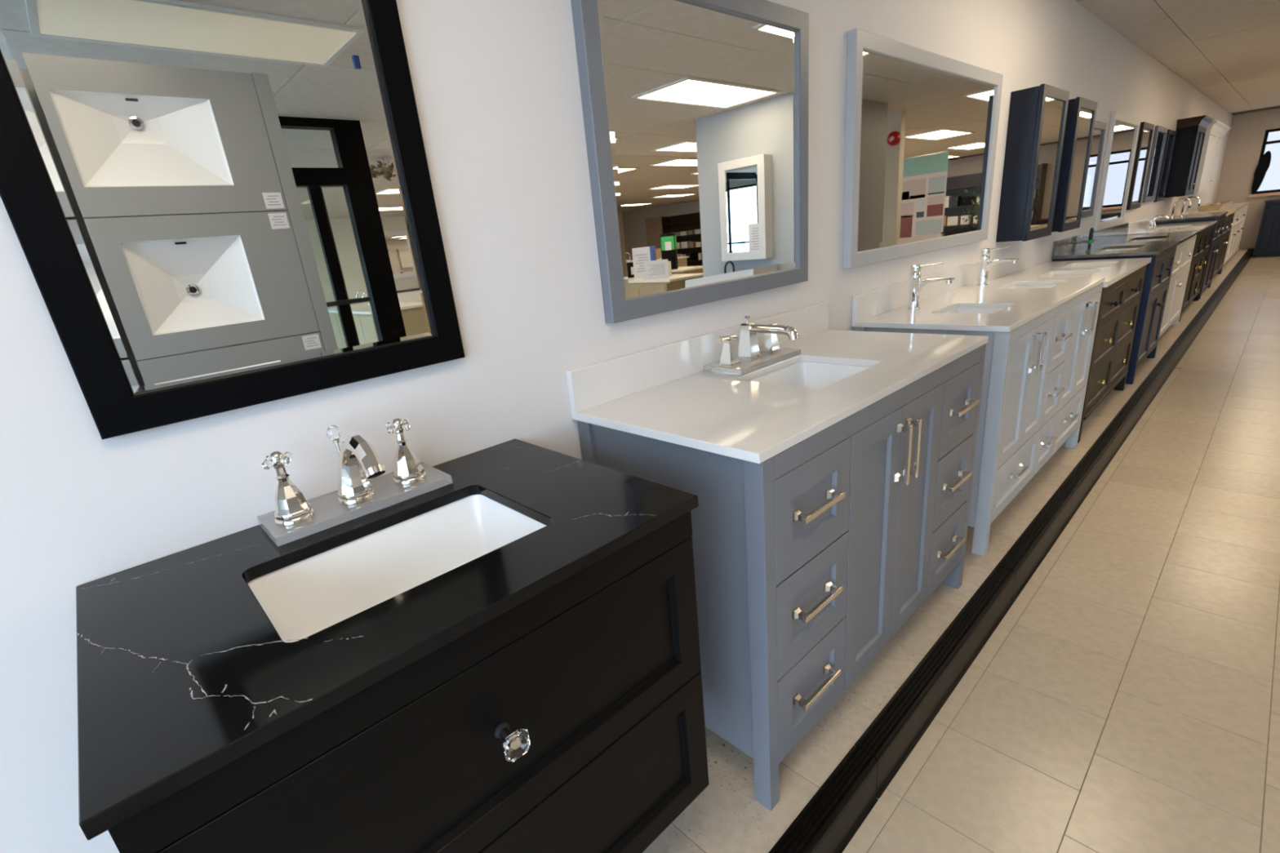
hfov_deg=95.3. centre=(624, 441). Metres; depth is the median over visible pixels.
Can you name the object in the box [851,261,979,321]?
backsplash
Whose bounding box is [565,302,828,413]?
backsplash
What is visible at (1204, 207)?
tray
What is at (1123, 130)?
wall mirror
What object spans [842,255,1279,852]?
floor
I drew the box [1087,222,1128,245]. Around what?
backsplash
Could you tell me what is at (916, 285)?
faucet
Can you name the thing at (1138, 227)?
countertop
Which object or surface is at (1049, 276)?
sink basin
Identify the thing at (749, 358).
faucet set
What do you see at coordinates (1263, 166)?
mirror
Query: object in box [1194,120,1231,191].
upper cabinet
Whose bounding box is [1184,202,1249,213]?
countertop
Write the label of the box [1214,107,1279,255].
wall
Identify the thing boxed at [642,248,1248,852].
platform
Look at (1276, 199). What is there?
countertop
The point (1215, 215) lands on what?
countertop
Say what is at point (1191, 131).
upper cabinet
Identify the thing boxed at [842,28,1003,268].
wall mirror
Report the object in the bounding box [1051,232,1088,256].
backsplash
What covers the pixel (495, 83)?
wall
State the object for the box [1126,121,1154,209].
wall mirror
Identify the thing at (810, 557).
bathroom vanity
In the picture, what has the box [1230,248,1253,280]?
trim
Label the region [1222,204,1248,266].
bathroom vanity
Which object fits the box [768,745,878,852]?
trim
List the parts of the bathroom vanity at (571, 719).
knob, drawer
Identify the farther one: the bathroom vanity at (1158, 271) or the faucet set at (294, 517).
the bathroom vanity at (1158, 271)
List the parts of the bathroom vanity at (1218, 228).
leg, door, door, leg, drawer, drawer, rail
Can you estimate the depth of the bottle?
4.55 m
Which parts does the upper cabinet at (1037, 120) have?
door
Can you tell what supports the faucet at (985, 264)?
on the countertop at (1002, 305)
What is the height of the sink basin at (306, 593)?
0.156 m
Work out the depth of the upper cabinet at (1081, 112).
3.64 m
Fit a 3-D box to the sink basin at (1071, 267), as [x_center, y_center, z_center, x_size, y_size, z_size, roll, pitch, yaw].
[2.902,-1.004,3.665,0.410,0.146,0.290,-22,24,-38]
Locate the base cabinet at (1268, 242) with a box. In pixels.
[1253,200,1279,257]
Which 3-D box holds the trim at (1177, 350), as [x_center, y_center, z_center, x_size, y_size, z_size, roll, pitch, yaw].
[5.372,-1.033,5.533,3.097,0.132,0.070,-22,24,-38]
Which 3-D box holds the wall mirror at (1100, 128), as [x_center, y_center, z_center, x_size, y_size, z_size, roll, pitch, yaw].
[3.549,-2.060,4.437,0.470,0.665,0.023,-22,24,-38]
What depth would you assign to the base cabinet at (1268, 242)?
10.48 m
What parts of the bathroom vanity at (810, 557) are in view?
leg, leg, drawer, drawer, drawer, handle, handle, handle, door, rail, handle, handle, door, drawer, handle, drawer, handle, drawer, handle, leg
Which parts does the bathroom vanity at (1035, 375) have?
leg, leg, drawer, door, handle, handle, door, handle, drawer, handle, drawer, handle, rail, drawer, handle, drawer, handle, door, leg, door, handle, handle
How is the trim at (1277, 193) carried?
attached to the wall at (1246, 136)
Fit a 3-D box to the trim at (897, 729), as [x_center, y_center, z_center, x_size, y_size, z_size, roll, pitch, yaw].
[1.014,0.684,1.824,1.087,0.132,0.070,-22,24,-38]
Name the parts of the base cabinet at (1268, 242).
drawer, door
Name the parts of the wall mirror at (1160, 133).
glass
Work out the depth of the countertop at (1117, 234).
5.26 m
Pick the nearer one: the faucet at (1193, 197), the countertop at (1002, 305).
the countertop at (1002, 305)
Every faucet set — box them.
[257,417,453,546]
[702,315,800,375]
[1145,214,1168,229]
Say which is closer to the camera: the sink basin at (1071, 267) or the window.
the sink basin at (1071, 267)
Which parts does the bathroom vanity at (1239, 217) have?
door, door, drawer, door, door, rail, drawer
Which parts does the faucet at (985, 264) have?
lever, spout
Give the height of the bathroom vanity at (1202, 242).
0.836 m
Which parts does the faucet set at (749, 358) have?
cross lever, handle, lift knob, deck plate, handle, spout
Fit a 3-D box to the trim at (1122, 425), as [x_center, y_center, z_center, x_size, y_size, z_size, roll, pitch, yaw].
[3.457,-0.279,3.904,2.147,0.132,0.070,-22,24,-38]
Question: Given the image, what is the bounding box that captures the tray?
[1197,200,1233,211]
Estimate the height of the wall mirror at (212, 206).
0.814 m
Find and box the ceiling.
[1075,0,1279,115]
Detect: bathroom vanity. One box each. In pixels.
[107,511,708,852]
[577,343,986,810]
[853,281,1103,556]
[1052,244,1177,384]
[1077,264,1146,443]
[1155,213,1226,299]
[1159,235,1196,337]
[1178,223,1214,322]
[1210,212,1235,284]
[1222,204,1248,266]
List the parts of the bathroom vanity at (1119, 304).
leg, drawer, knob, molding, drawer, knob, drawer, knob, drawer, knob, rail, drawer, leg, drawer, knob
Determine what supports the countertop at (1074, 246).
on the bathroom vanity at (1158, 271)
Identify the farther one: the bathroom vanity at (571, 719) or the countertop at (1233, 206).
the countertop at (1233, 206)
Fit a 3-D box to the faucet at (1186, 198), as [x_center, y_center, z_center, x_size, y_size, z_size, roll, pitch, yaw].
[6.555,-2.757,6.880,0.085,0.219,0.167,-13,20,-19]
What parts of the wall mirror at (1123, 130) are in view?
glass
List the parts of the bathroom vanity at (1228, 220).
leg, door, door, drawer, leg, rail, drawer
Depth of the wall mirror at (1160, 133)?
6.16 m
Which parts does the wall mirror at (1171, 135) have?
glass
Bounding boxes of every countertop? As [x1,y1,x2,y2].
[75,439,698,839]
[565,302,988,463]
[851,261,1105,332]
[994,257,1151,287]
[1051,232,1180,259]
[1087,222,1199,245]
[1126,216,1217,235]
[1155,211,1227,222]
[1183,209,1236,217]
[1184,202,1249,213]
[1263,198,1279,202]
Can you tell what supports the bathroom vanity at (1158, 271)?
on the platform
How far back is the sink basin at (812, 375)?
1.77 m
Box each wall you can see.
[0,0,1232,852]
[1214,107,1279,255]
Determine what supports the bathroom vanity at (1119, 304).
on the platform
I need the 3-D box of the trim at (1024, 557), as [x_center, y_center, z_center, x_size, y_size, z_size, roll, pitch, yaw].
[2.042,0.279,2.699,1.727,0.132,0.070,-22,24,-38]
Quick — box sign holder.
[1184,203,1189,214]
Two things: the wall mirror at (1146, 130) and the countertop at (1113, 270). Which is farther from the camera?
the wall mirror at (1146, 130)
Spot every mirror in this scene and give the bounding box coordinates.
[0,0,465,439]
[570,0,808,323]
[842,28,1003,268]
[1080,120,1106,217]
[1093,111,1140,231]
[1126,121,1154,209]
[1142,125,1168,203]
[1153,128,1177,202]
[1251,151,1271,194]
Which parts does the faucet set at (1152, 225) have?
handle, deck plate, spout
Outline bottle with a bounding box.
[1086,227,1093,247]
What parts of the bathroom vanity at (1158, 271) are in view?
leg, door, drawer, door, leg, rail, drawer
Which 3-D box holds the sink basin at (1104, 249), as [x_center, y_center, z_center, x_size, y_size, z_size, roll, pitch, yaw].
[3.603,-1.314,4.260,0.510,0.146,0.280,-22,24,-38]
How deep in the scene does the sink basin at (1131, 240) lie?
5.30 m
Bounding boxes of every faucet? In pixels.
[906,262,954,310]
[976,246,1018,285]
[1168,197,1191,218]
[1178,195,1200,216]
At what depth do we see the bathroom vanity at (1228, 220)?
7.81 m
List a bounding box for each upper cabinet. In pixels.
[995,84,1069,242]
[1051,97,1097,232]
[1164,115,1213,197]
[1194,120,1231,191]
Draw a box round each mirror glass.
[1030,96,1064,230]
[1065,107,1093,222]
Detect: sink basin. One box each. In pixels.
[247,494,546,642]
[748,361,869,388]
[942,307,1005,313]
[1008,284,1057,288]
[1048,275,1089,277]
[1070,266,1108,268]
[1102,247,1139,251]
[1129,238,1164,242]
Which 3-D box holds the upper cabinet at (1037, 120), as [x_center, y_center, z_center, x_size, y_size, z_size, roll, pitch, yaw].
[2.307,-1.547,3.299,0.500,0.762,0.149,-22,24,-38]
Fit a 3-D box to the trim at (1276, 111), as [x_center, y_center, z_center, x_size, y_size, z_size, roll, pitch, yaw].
[16.976,-4.492,4.690,0.030,0.090,17.000,-22,24,-38]
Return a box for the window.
[1251,128,1279,194]
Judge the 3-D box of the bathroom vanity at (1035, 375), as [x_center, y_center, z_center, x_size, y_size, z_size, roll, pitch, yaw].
[1.686,-0.214,2.727,1.432,0.859,0.582,-22,24,-38]
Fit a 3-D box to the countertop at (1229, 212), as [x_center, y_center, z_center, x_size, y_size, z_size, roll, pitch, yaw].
[7.815,-3.053,7.873,1.510,0.020,0.541,-22,24,-38]
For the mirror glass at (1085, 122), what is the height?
0.659 m
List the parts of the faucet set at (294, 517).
crystal arm, crystal arm, crystal arm, handle stem, handle, rod knob, lift rod, deck plate, spout, spout, crystal arm, crystal arm, handle stem, handle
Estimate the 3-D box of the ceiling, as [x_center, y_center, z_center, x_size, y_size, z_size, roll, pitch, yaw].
[10.280,-1.995,-1.042,18.650,0.202,17.300,-22,24,-38]
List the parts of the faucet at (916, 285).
lever, spout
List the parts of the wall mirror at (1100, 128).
glass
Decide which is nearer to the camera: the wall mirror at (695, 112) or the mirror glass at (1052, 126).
the wall mirror at (695, 112)
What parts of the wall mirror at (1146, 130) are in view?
glass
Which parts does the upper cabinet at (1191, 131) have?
door, crown, door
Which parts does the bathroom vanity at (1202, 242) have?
leg, door, drawer, drawer, drawer, door, leg, drawer, rail, drawer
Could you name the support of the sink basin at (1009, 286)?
in the countertop at (1002, 305)
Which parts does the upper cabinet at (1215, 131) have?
door, door, crown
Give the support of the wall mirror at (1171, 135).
attached to the wall at (495, 83)
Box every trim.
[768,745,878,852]
[853,566,1015,798]
[996,435,1114,602]
[1100,358,1171,458]
[1161,302,1213,374]
[1205,271,1235,314]
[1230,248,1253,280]
[1231,108,1279,120]
[1248,191,1279,197]
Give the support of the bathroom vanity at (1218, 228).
on the platform
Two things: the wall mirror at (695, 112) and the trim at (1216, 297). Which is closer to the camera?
the wall mirror at (695, 112)
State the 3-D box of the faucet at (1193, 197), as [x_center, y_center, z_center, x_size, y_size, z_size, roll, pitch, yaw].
[6.911,-2.879,7.131,0.085,0.219,0.167,-13,20,-19]
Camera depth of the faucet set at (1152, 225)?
6.15 m
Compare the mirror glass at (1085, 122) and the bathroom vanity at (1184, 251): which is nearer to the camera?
the mirror glass at (1085, 122)
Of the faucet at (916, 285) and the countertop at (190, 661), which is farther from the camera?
the faucet at (916, 285)
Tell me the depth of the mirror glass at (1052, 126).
3.26 m
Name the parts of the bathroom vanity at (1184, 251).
door, drawer, door, leg, rail, drawer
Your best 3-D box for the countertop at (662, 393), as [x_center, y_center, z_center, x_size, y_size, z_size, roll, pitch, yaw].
[0.501,-0.171,1.639,1.214,0.270,0.555,-22,24,-38]
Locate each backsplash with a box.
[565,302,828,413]
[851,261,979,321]
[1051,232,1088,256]
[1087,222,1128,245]
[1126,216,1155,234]
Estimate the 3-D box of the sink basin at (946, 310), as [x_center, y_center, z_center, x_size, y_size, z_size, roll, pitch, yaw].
[1.425,-0.453,2.397,0.335,0.146,0.275,-22,24,-38]

